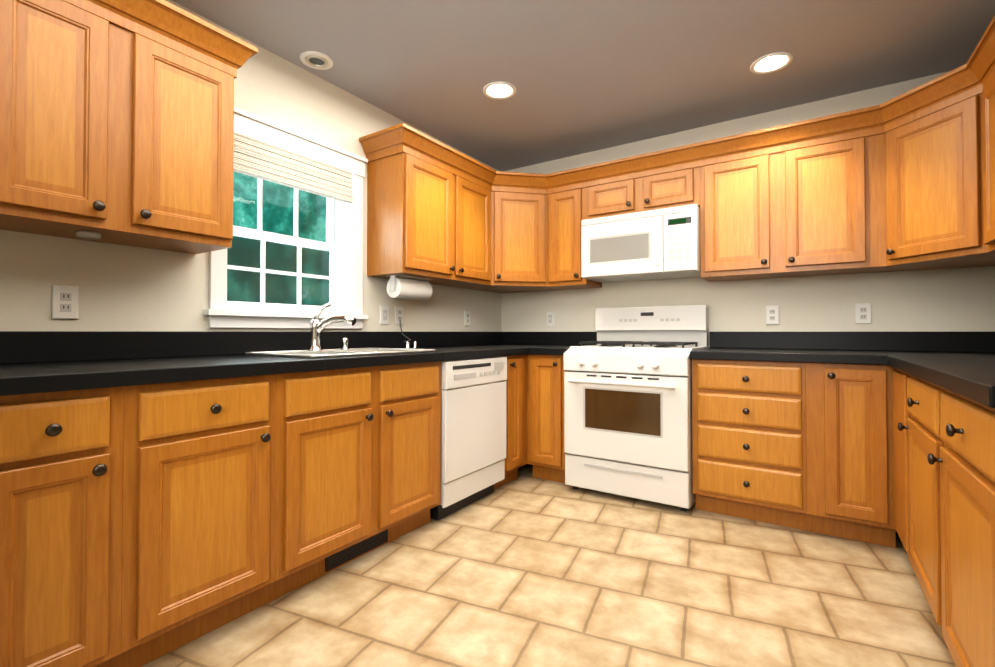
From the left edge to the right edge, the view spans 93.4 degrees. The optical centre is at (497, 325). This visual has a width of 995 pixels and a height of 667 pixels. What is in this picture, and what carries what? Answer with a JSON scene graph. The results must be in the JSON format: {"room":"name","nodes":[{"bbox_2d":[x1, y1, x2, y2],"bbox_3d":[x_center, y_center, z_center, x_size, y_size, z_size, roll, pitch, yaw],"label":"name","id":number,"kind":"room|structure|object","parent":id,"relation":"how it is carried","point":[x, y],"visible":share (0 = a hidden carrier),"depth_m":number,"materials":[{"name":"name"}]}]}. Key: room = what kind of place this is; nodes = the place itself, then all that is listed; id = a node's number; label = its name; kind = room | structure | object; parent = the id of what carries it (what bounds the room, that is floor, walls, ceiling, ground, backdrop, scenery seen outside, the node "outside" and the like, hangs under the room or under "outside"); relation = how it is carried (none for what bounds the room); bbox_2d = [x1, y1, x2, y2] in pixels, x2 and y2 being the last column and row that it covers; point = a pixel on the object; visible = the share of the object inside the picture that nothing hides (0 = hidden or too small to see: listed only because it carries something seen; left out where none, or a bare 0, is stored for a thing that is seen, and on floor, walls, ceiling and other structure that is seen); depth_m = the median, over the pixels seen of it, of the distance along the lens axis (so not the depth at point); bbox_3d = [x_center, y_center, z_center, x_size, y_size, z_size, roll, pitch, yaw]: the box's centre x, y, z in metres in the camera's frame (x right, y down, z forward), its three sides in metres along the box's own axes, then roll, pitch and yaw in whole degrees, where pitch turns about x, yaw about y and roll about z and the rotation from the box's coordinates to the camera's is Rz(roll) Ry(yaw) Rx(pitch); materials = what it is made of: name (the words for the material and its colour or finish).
{"room":"kitchen","nodes":[
{"label":"kitchen","id":0,"kind":"room"},
{"bbox_2d":[0,0,503,331],"bbox_3d":[-1.742,-0.170,1.584,0.150,2.440,6.500,-1,-1,34],"label":"wall","id":1,"kind":"structure","parent":0,"point":[126,288],"depth_m":2.06,"materials":[{"name":"paint"}]},
{"bbox_2d":[51,285,78,318],"bbox_3d":[-1.565,-0.084,1.700,0.010,0.120,0.074,-1,-1,34],"label":"electrical outlet","id":2,"kind":"object","parent":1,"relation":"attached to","point":[64,302],"visible":1,"depth_m":1.70,"materials":[{"name":"white plastic"}]},
{"bbox_2d":[0,0,257,253],"bbox_3d":[-1.377,-0.732,1.668,0.369,0.826,0.864,-1,-1,34],"label":"upper cabinet","id":3,"kind":"object","parent":1,"relation":"attached to","point":[116,121],"visible":1,"depth_m":1.59,"materials":[{"name":"brown wood"}]},
{"bbox_2d":[75,231,100,238],"bbox_3d":[-1.408,-0.311,1.614,0.068,0.018,0.068,-1,-1,34],"label":"puck light","id":4,"kind":"object","parent":3,"relation":"attached to","point":[87,234],"visible":1,"depth_m":1.59,"materials":[{"name":"grey"}]},
{"bbox_2d":[204,107,367,328],"bbox_3d":[-1.118,-0.497,2.512,0.222,1.025,0.900,-1,-1,34],"label":"window","id":5,"kind":"structure","parent":1,"relation":"in","point":[259,278],"depth_m":2.56,"materials":[{"name":"white wood"}]},
{"bbox_2d":[233,131,353,203],"bbox_3d":[-1.046,-0.806,2.426,0.044,0.182,0.720,-1,-1,34],"label":"window shade","id":6,"kind":"object","parent":5,"relation":"attached to","point":[257,158],"visible":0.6,"depth_m":2.39,"materials":[{"name":"beige fabric"}]},
{"bbox_2d":[380,305,388,324],"bbox_3d":[-0.715,-0.067,2.976,0.014,0.120,0.074,-1,-1,34],"label":"light switch","id":7,"kind":"object","parent":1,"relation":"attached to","point":[384,315],"visible":1,"depth_m":2.97,"materials":[{"name":"white plastic"}]},
{"bbox_2d":[395,306,402,324],"bbox_3d":[-0.645,-0.065,3.086,0.010,0.120,0.074,-1,-1,34],"label":"electrical outlet","id":8,"kind":"object","parent":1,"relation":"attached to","point":[398,313],"visible":1,"depth_m":3.08,"materials":[{"name":"white plastic"}]},
{"bbox_2d":[364,135,494,288],"bbox_3d":[-0.415,-0.679,3.158,0.323,0.760,0.900,-1,-1,34],"label":"upper cabinet","id":9,"kind":"object","parent":1,"relation":"attached to","point":[430,215],"depth_m":2.87,"materials":[{"name":"brown wood"}]},
{"bbox_2d":[386,275,431,299],"bbox_3d":[-0.549,-0.233,2.947,0.124,0.136,0.304,-1,-1,34],"label":"paper towel holder","id":10,"kind":"object","parent":9,"relation":"attached to","point":[407,287],"visible":1,"depth_m":2.88,"materials":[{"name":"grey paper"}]},
{"bbox_2d":[464,311,469,325],"bbox_3d":[-0.237,-0.057,3.700,0.010,0.120,0.074,-1,-1,34],"label":"electrical outlet","id":11,"kind":"object","parent":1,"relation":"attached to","point":[466,318],"visible":1,"depth_m":3.69,"materials":[{"name":"white plastic"}]},
{"bbox_2d":[471,173,550,292],"bbox_3d":[0.121,-0.672,3.707,0.608,0.760,0.608,-1,-1,34],"label":"upper cabinet","id":12,"kind":"object","parent":1,"relation":"attached to","point":[520,200],"depth_m":3.49,"materials":[{"name":"brown wood"}]},
{"bbox_2d":[491,171,546,182],"bbox_3d":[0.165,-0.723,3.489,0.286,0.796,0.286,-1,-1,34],"label":"crown molding","id":13,"kind":"structure","parent":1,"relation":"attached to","point":[494,174],"depth_m":3.43,"materials":[{"name":"brown wood"}]},
{"bbox_2d":[141,464,955,666],"bbox_3d":[0.465,1.061,0.191,5.750,0.060,6.750,-1,-1,34],"label":"floor","id":14,"kind":"structure","parent":0,"point":[525,568],"depth_m":1.80,"materials":[{"name":"tile"}]},
{"bbox_2d":[0,385,135,666],"bbox_3d":[-1.409,0.609,1.353,0.610,0.876,0.352,-1,-1,34],"label":"base cabinet","id":15,"kind":"object","parent":14,"relation":"on","point":[68,458],"depth_m":1.23,"materials":[{"name":"brown wood"}]},
{"bbox_2d":[0,331,531,395],"bbox_3d":[-0.595,0.111,2.572,0.660,0.155,3.273,-1,-1,34],"label":"countertop","id":16,"kind":"structure","parent":15,"relation":"on","point":[31,362],"depth_m":1.81,"materials":[{"name":"black stone"}]},
{"bbox_2d":[308,302,355,350],"bbox_3d":[-0.825,0.004,2.447,0.232,0.254,0.245,-1,-1,34],"label":"faucet","id":17,"kind":"object","parent":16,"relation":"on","point":[317,326],"visible":1,"depth_m":2.40,"materials":[{"name":"silver metal"}]},
{"bbox_2d":[245,348,434,358],"bbox_3d":[-0.749,0.227,2.341,0.502,0.204,0.762,-1,-1,34],"label":"sink","id":18,"kind":"object","parent":16,"relation":"in","point":[327,353],"visible":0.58,"depth_m":2.29,"materials":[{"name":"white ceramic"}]},
{"bbox_2d":[405,341,409,348],"bbox_3d":[-0.586,0.126,3.050,0.031,0.046,0.032,-1,-1,34],"label":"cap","id":19,"kind":"object","parent":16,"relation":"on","point":[407,344],"depth_m":3.04,"materials":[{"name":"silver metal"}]},
{"bbox_2d":[132,373,291,666],"bbox_3d":[-1.178,0.614,1.700,0.610,0.876,0.481,-1,-1,34],"label":"base cabinet","id":20,"kind":"object","parent":14,"relation":"on","point":[141,525],"depth_m":1.52,"materials":[{"name":"brown wood"}]},
{"bbox_2d":[325,529,387,571],"bbox_3d":[-0.630,1.002,2.132,0.008,0.086,0.350,-1,-1,34],"label":"floor vent","id":21,"kind":"object","parent":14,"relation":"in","point":[351,552],"visible":0.73,"depth_m":2.11,"materials":[{"name":"black metal"}]},
{"bbox_2d":[430,356,506,519],"bbox_3d":[-0.353,0.632,2.908,0.606,0.871,0.604,-1,-1,34],"label":"dishwasher","id":22,"kind":"object","parent":14,"relation":"on","point":[473,424],"visible":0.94,"depth_m":2.69,"materials":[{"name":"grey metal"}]},
{"bbox_2d":[432,355,523,489],"bbox_3d":[-0.141,0.635,3.262,0.610,0.876,0.211,-1,-1,34],"label":"base cabinet","id":23,"kind":"object","parent":14,"relation":"on","point":[514,459],"depth_m":3.06,"materials":[{"name":"brown wood"}]},
{"bbox_2d":[524,354,526,464],"bbox_3d":[0.111,0.640,3.641,0.610,0.876,0.699,-1,-1,34],"label":"base cabinet","id":24,"kind":"object","parent":14,"relation":"on","point":[525,356],"depth_m":3.25,"materials":[{"name":"brown wood"}]},
{"bbox_2d":[527,354,565,482],"bbox_3d":[0.494,0.637,3.419,0.309,0.876,0.610,-1,-1,34],"label":"base cabinet","id":25,"kind":"object","parent":14,"relation":"on","point":[545,373],"depth_m":3.18,"materials":[{"name":"brown wood"}]},
{"bbox_2d":[532,332,596,354],"bbox_3d":[0.510,0.122,3.405,0.260,0.155,0.663,-1,-1,34],"label":"countertop","id":26,"kind":"structure","parent":25,"relation":"on","point":[543,343],"depth_m":3.72,"materials":[{"name":"black stone"}]},
{"bbox_2d":[563,305,708,511],"bbox_3d":[0.911,0.467,3.074,0.762,1.205,0.718,-1,-1,34],"label":"range","id":27,"kind":"object","parent":14,"relation":"on","point":[628,405],"visible":0.98,"depth_m":2.84,"materials":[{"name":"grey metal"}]},
{"bbox_2d":[692,359,818,532],"bbox_3d":[1.504,0.628,2.749,0.571,0.876,0.610,-1,-1,34],"label":"base cabinet","id":28,"kind":"object","parent":14,"relation":"on","point":[803,446],"depth_m":2.48,"materials":[{"name":"brown wood"}]},
{"bbox_2d":[815,363,895,547],"bbox_3d":[1.876,0.625,2.501,0.324,0.876,0.610,-1,-1,34],"label":"base cabinet","id":29,"kind":"object","parent":14,"relation":"on","point":[854,402],"depth_m":2.26,"materials":[{"name":"brown wood"}]},
{"bbox_2d":[690,332,883,364],"bbox_3d":[1.621,0.112,2.675,0.862,0.155,0.650,-1,-1,34],"label":"countertop","id":30,"kind":"structure","parent":29,"relation":"on","point":[807,347],"depth_m":2.73,"materials":[{"name":"black stone"}]},
{"bbox_2d":[893,368,900,539],"bbox_3d":[1.981,0.616,1.847,0.610,0.876,0.344,-1,-1,34],"label":"base cabinet","id":31,"kind":"object","parent":14,"relation":"on","point":[896,374],"depth_m":2.06,"materials":[{"name":"brown wood"}]},
{"bbox_2d":[901,371,932,612],"bbox_3d":[1.732,0.611,1.472,0.610,0.876,0.556,-1,-1,34],"label":"base cabinet","id":32,"kind":"object","parent":14,"relation":"on","point":[914,390],"depth_m":1.72,"materials":[{"name":"brown wood"}]},
{"bbox_2d":[929,382,994,666],"bbox_3d":[1.419,0.604,1.001,0.610,0.876,0.576,-1,-1,34],"label":"base cabinet","id":33,"kind":"object","parent":14,"relation":"on","point":[944,477],"depth_m":1.20,"materials":[{"name":"brown wood"}]},
{"bbox_2d":[884,332,994,407],"bbox_3d":[1.843,0.098,1.646,0.646,0.155,2.118,-1,-1,34],"label":"countertop","id":34,"kind":"structure","parent":33,"relation":"on","point":[959,363],"depth_m":1.91,"materials":[{"name":"black stone"}]},
{"bbox_2d":[172,0,994,170],"bbox_3d":[0.465,-1.439,0.225,5.750,0.060,6.750,-1,-1,34],"label":"ceiling","id":35,"kind":"structure","parent":0,"point":[584,76],"depth_m":2.39,"materials":[{"name":"paint"}]},
{"bbox_2d":[300,51,332,69],"bbox_3d":[-0.940,-1.373,2.438,0.164,0.010,0.164,-1,-1,34],"label":"recessed light","id":36,"kind":"object","parent":35,"relation":"in","point":[316,60],"visible":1,"depth_m":2.43,"materials":[{"name":"white metal"}]},
{"bbox_2d":[483,81,515,98],"bbox_3d":[0.012,-1.371,2.742,0.196,0.007,0.196,-1,-1,34],"label":"recessed light","id":37,"kind":"object","parent":35,"relation":"in","point":[511,86],"visible":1,"depth_m":2.73,"materials":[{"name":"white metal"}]},
{"bbox_2d":[750,52,792,73],"bbox_3d":[1.437,-1.375,2.463,0.196,0.007,0.196,-1,-1,34],"label":"recessed light","id":38,"kind":"object","parent":35,"relation":"in","point":[787,55],"visible":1,"depth_m":2.45,"materials":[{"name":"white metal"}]},
{"bbox_2d":[504,71,994,347],"bbox_3d":[2.238,-0.155,2.751,5.190,2.440,0.150,-1,-1,34],"label":"wall","id":39,"kind":"structure","parent":0,"point":[951,299],"depth_m":2.94,"materials":[{"name":"paint"}]},
{"bbox_2d":[546,311,554,325],"bbox_3d":[0.432,-0.055,3.848,0.074,0.120,0.014,-1,-1,34],"label":"electrical outlet","id":40,"kind":"object","parent":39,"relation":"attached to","point":[550,318],"visible":1,"depth_m":3.84,"materials":[{"name":"white plastic"}]},
{"bbox_2d":[547,175,601,289],"bbox_3d":[0.584,-0.674,3.571,0.315,0.760,0.323,-1,-1,34],"label":"upper cabinet","id":41,"kind":"object","parent":39,"relation":"attached to","point":[566,198],"depth_m":3.44,"materials":[{"name":"brown wood"}]},
{"bbox_2d":[587,163,638,218],"bbox_3d":[0.874,-0.904,3.381,0.382,0.305,0.323,-1,-1,34],"label":"upper cabinet","id":42,"kind":"object","parent":39,"relation":"attached to","point":[609,193],"depth_m":3.24,"materials":[{"name":"brown wood"}]},
{"bbox_2d":[639,151,702,211],"bbox_3d":[1.192,-0.907,3.170,0.380,0.305,0.323,-1,-1,34],"label":"upper cabinet","id":43,"kind":"object","parent":39,"relation":"attached to","point":[664,183],"depth_m":3.03,"materials":[{"name":"brown wood"}]},
{"bbox_2d":[581,204,700,282],"bbox_3d":[1.007,-0.537,3.232,0.758,0.407,0.414,-1,-1,34],"label":"microwave","id":44,"kind":"object","parent":43,"relation":"attached to","point":[658,244],"visible":1,"depth_m":3.06,"materials":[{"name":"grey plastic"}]},
{"bbox_2d":[700,135,782,281],"bbox_3d":[1.524,-0.682,2.946,0.418,0.760,0.323,-1,-1,34],"label":"upper cabinet","id":45,"kind":"object","parent":39,"relation":"attached to","point":[739,213],"depth_m":2.81,"materials":[{"name":"brown wood"}]},
{"bbox_2d":[766,305,778,324],"bbox_3d":[1.745,-0.067,2.978,0.074,0.120,0.010,-1,-1,34],"label":"electrical outlet","id":46,"kind":"object","parent":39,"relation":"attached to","point":[772,315],"visible":1,"depth_m":2.98,"materials":[{"name":"white plastic"}]},
{"bbox_2d":[779,119,890,277],"bbox_3d":[1.900,-0.685,2.697,0.485,0.760,0.323,-1,-1,34],"label":"upper cabinet","id":47,"kind":"object","parent":39,"relation":"attached to","point":[823,172],"depth_m":2.58,"materials":[{"name":"brown wood"}]},
{"bbox_2d":[855,303,871,323],"bbox_3d":[2.126,-0.070,2.726,0.074,0.120,0.010,-1,-1,34],"label":"electrical outlet","id":48,"kind":"object","parent":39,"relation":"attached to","point":[862,313],"visible":1,"depth_m":2.72,"materials":[{"name":"white plastic"}]},
{"bbox_2d":[867,75,994,271],"bbox_3d":[2.247,-0.691,2.295,0.678,0.760,0.608,-1,-1,34],"label":"upper cabinet","id":49,"kind":"object","parent":39,"relation":"attached to","point":[904,181],"depth_m":2.26,"materials":[{"name":"brown wood"}]},
{"bbox_2d":[918,59,982,86],"bbox_3d":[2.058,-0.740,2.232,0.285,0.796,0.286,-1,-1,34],"label":"crown molding","id":50,"kind":"structure","parent":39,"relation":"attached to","point":[972,65],"depth_m":2.06,"materials":[{"name":"brown wood"}]},
{"bbox_2d":[975,47,994,254],"bbox_3d":[2.017,-0.700,1.627,0.323,0.760,0.760,-1,-1,34],"label":"upper cabinet","id":51,"kind":"object","parent":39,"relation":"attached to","point":[985,77],"depth_m":1.97,"materials":[{"name":"brown wood"}]},
{"label":"outside","id":52,"kind":"structure","parent":0,"visible":0},
{"bbox_2d":[233,171,334,243],"bbox_3d":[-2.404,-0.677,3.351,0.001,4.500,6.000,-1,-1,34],"label":"foliage","id":53,"kind":"object","parent":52,"point":[245,209],"depth_m":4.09,"materials":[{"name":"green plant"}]}
]}

